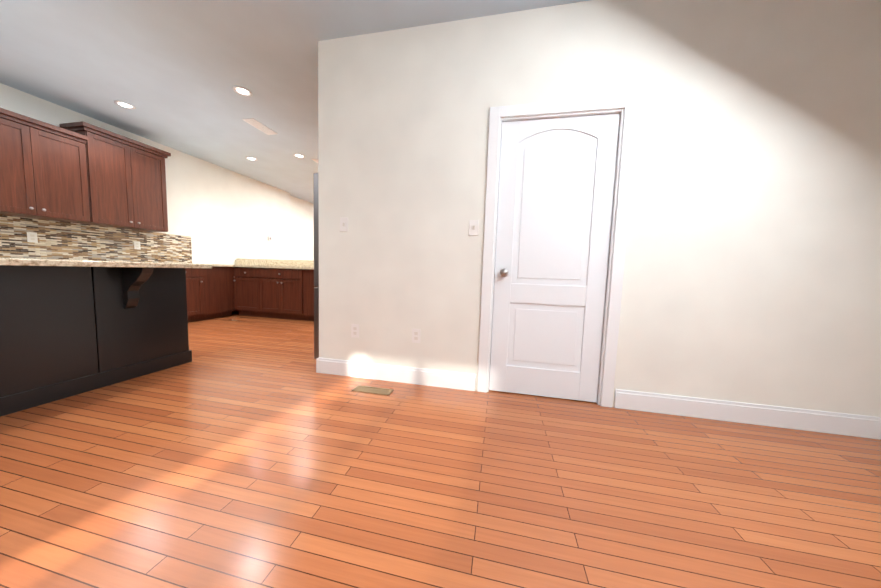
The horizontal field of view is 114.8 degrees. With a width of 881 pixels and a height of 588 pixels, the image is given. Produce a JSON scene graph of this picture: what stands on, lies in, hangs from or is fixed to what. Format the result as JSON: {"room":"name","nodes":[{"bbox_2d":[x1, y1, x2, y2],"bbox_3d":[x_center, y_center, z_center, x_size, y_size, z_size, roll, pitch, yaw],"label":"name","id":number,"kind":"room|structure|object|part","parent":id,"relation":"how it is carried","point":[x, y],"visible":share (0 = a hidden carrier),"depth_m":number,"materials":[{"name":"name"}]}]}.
{"room":"empty dining area","nodes":[
{"label":"empty dining area","id":0,"kind":"room"},
{"bbox_2d":[0,83,290,264],"bbox_3d":[-4.743,-0.868,3.250,0.200,2.750,8.080,3,5,12],"label":"wall","id":1,"kind":"structure","parent":0,"point":[218,214],"depth_m":5.19,"materials":[{"name":"paint"}]},
{"bbox_2d":[0,112,91,223],"bbox_3d":[-4.485,-1.324,3.018,0.346,0.955,0.820,3,5,12],"label":"upper cabinet","id":2,"kind":"object","parent":1,"relation":"attached to","point":[81,172],"depth_m":3.05,"materials":[{"name":"brown wood"}]},
{"bbox_2d":[0,214,191,262],"bbox_3d":[-4.873,-0.559,2.185,0.008,0.460,5.498,3,5,12],"label":"backsplash","id":3,"kind":"structure","parent":1,"relation":"attached to","point":[66,240],"depth_m":3.62,"materials":[{"name":"tile"}]},
{"bbox_2d":[27,232,37,242],"bbox_3d":[-4.648,-0.645,3.206,0.007,0.115,0.072,3,5,12],"label":"outlet","id":4,"kind":"object","parent":3,"relation":"attached to","point":[32,237],"depth_m":3.20,"materials":[{"name":"white plastic"}]},
{"bbox_2d":[134,241,140,248],"bbox_3d":[-4.452,-0.714,4.133,0.007,0.115,0.072,3,5,12],"label":"outlet","id":5,"kind":"object","parent":3,"relation":"attached to","point":[136,244],"depth_m":4.12,"materials":[{"name":"white plastic"}]},
{"bbox_2d":[52,124,167,231],"bbox_3d":[-4.320,-1.459,3.783,0.346,1.111,0.879,3,5,12],"label":"upper cabinet","id":6,"kind":"object","parent":1,"relation":"attached to","point":[129,179],"depth_m":3.71,"materials":[{"name":"brown wood"}]},
{"bbox_2d":[234,258,313,265],"bbox_3d":[-2.955,-0.582,5.444,2.426,0.100,0.038,3,5,12],"label":"backsplash","id":7,"kind":"structure","parent":1,"relation":"attached to","point":[239,262],"depth_m":5.49,"materials":[{"name":"beige stone"}]},
{"bbox_2d":[0,0,588,203],"bbox_3d":[-0.322,-2.226,4.146,8.750,0.100,11.850,3,5,12],"label":"ceiling","id":8,"kind":"structure","parent":0,"point":[173,72],"depth_m":2.57,"materials":[{"name":"paint"}]},
{"bbox_2d":[114,100,135,108],"bbox_3d":[-3.687,-2.227,3.286,0.173,0.038,0.166,4,5,21],"label":"recessed light","id":9,"kind":"object","parent":8,"relation":"in","point":[116,101],"depth_m":3.29,"materials":[{"name":"white metal"}]},
{"bbox_2d":[233,86,252,96],"bbox_3d":[-2.075,-2.147,2.954,0.173,0.038,0.171,4,5,21],"label":"recessed light","id":10,"kind":"object","parent":8,"relation":"in","point":[234,89],"depth_m":2.95,"materials":[{"name":"white metal"}]},
{"bbox_2d":[242,118,277,134],"bbox_3d":[-2.371,-2.202,3.715,0.160,0.011,0.400,3,5,12],"label":"ceiling vent","id":11,"kind":"object","parent":8,"relation":"in","point":[259,126],"depth_m":3.69,"materials":[{"name":"white metal"}]},
{"bbox_2d":[290,195,313,259],"bbox_3d":[-3.668,-1.308,9.062,0.200,2.750,3.770,3,5,12],"label":"wall","id":12,"kind":"structure","parent":0,"point":[302,229],"depth_m":7.75,"materials":[{"name":"paint"}]},
{"bbox_2d":[0,310,880,587],"bbox_3d":[-0.415,0.613,4.378,8.750,0.100,11.850,3,5,12],"label":"floor","id":13,"kind":"structure","parent":0,"point":[239,451],"depth_m":1.21,"materials":[{"name":"brown wood"}]},
{"bbox_2d":[0,266,191,416],"bbox_3d":[-2.760,0.255,1.769,0.889,0.885,1.862,3,5,12],"label":"kitchen island","id":14,"kind":"object","parent":13,"relation":"on","point":[68,328],"depth_m":1.96,"materials":[{"name":"painted wood"},{"name":"granite"}]},
{"bbox_2d":[0,258,211,269],"bbox_3d":[-2.724,-0.202,1.731,0.910,0.035,1.910,3,5,12],"label":"island countertop","id":15,"kind":"structure","parent":14,"relation":"on","point":[3,261],"depth_m":1.83,"materials":[{"name":"beige stone"}]},
{"bbox_2d":[186,268,201,322],"bbox_3d":[-4.153,0.004,4.273,0.618,0.885,0.608,3,5,12],"label":"base cabinet","id":16,"kind":"object","parent":13,"relation":"on","point":[194,304],"depth_m":4.36,"materials":[{"name":"brown wood"}]},
{"bbox_2d":[198,266,237,319],"bbox_3d":[-4.019,-0.035,4.804,0.661,0.885,0.609,3,5,12],"label":"base cabinet","id":17,"kind":"object","parent":13,"relation":"on","point":[217,288],"depth_m":4.76,"materials":[{"name":"brown wood"}]},
{"bbox_2d":[14,258,217,265],"bbox_3d":[-4.140,-0.448,4.154,0.647,0.035,3.064,3,5,12],"label":"countertop","id":18,"kind":"structure","parent":17,"relation":"on","point":[14,258],"depth_m":3.79,"materials":[{"name":"beige stone"}]},
{"bbox_2d":[234,266,253,315],"bbox_3d":[-3.335,-0.051,5.269,0.604,0.885,0.621,3,5,12],"label":"base cabinet","id":19,"kind":"object","parent":13,"relation":"on","point":[244,275],"depth_m":4.98,"materials":[{"name":"brown wood"}]},
{"bbox_2d":[254,266,297,319],"bbox_3d":[-2.710,-0.020,5.139,0.909,0.885,0.621,3,5,12],"label":"base cabinet","id":20,"kind":"object","parent":13,"relation":"on","point":[275,288],"depth_m":4.86,"materials":[{"name":"brown wood"}]},
{"bbox_2d":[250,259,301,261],"bbox_3d":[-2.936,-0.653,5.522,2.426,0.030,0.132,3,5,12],"label":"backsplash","id":21,"kind":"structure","parent":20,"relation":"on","point":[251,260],"depth_m":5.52,"materials":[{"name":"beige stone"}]},
{"bbox_2d":[262,266,313,269],"bbox_3d":[-2.704,-0.477,5.086,1.779,0.035,0.648,3,5,12],"label":"countertop","id":22,"kind":"structure","parent":20,"relation":"on","point":[263,267],"depth_m":4.78,"materials":[{"name":"beige stone"}]},
{"bbox_2d":[298,270,317,320],"bbox_3d":[-2.100,0.011,5.012,0.459,0.885,0.621,3,5,12],"label":"base cabinet","id":23,"kind":"object","parent":13,"relation":"on","point":[306,286],"depth_m":4.75,"materials":[{"name":"brown wood"}]},
{"bbox_2d":[313,173,318,358],"bbox_3d":[-0.721,-0.233,2.976,0.861,1.765,0.910,3,5,12],"label":"fridge","id":24,"kind":"object","parent":13,"relation":"on","point":[316,269],"visible":0.04,"depth_m":2.60,"materials":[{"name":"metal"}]},
{"bbox_2d":[352,385,393,395],"bbox_3d":[-0.519,0.738,2.160,0.300,0.006,0.100,3,5,12],"label":"floor vent","id":25,"kind":"object","parent":13,"relation":"in","point":[373,390],"visible":1,"depth_m":2.16,"materials":[{"name":"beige metal"}]},
{"bbox_2d":[318,0,880,416],"bbox_3d":[1.148,-0.571,1.997,4.440,2.750,0.120,3,5,12],"label":"wall","id":26,"kind":"structure","parent":0,"point":[752,268],"depth_m":1.86,"materials":[{"name":"paint"}]},
{"bbox_2d":[340,217,347,231],"bbox_3d":[-0.805,-0.578,2.341,0.072,0.115,0.012,3,5,12],"label":"light switch","id":27,"kind":"object","parent":26,"relation":"attached to","point":[344,220],"depth_m":2.34,"materials":[{"name":"white plastic"}]},
{"bbox_2d":[351,324,358,337],"bbox_3d":[-0.726,0.314,2.393,0.072,0.115,0.007,3,5,12],"label":"outlet","id":28,"kind":"object","parent":26,"relation":"attached to","point":[354,327],"depth_m":2.39,"materials":[{"name":"white plastic"}]},
{"bbox_2d":[318,358,475,390],"bbox_3d":[-0.403,0.662,2.347,1.385,0.135,0.015,3,5,12],"label":"baseboard","id":29,"kind":"structure","parent":26,"relation":"attached to","point":[434,378],"depth_m":2.33,"materials":[{"name":"white wood"}]},
{"bbox_2d":[412,329,420,342],"bbox_3d":[-0.198,0.340,2.284,0.072,0.115,0.007,3,5,12],"label":"outlet","id":30,"kind":"object","parent":26,"relation":"attached to","point":[416,333],"depth_m":2.28,"materials":[{"name":"white plastic"}]},
{"bbox_2d":[469,220,478,234],"bbox_3d":[0.251,-0.501,2.124,0.072,0.115,0.012,3,5,12],"label":"light switch","id":31,"kind":"object","parent":26,"relation":"attached to","point":[473,230],"depth_m":2.12,"materials":[{"name":"white plastic"}]},
{"bbox_2d":[489,113,619,401],"bbox_3d":[0.793,-0.229,2.041,0.778,2.021,0.110,3,5,12],"label":"door","id":32,"kind":"structure","parent":26,"relation":"in","point":[556,189],"depth_m":2.05,"materials":[{"name":"white wood"}]},
{"bbox_3d":[0.474,-0.160,2.094,0.064,0.064,0.072,3,5,12],"label":"door knob","id":33,"kind":"part","parent":32,"relation":"part of","materials":[{"name":"silver metal"}]},
{"bbox_2d":[477,95,638,407],"bbox_3d":[0.804,-0.273,2.084,0.960,2.120,0.136,3,5,12],"label":"door frame","id":34,"kind":"structure","parent":26,"relation":"attached to","point":[626,107],"depth_m":1.98,"materials":[{"name":"white wood"}]},
{"bbox_2d":[614,389,880,438],"bbox_3d":[2.253,0.794,1.796,2.065,0.135,0.015,3,5,12],"label":"baseboard","id":35,"kind":"structure","parent":26,"relation":"attached to","point":[855,425],"depth_m":1.83,"materials":[{"name":"white wood"}]}
]}

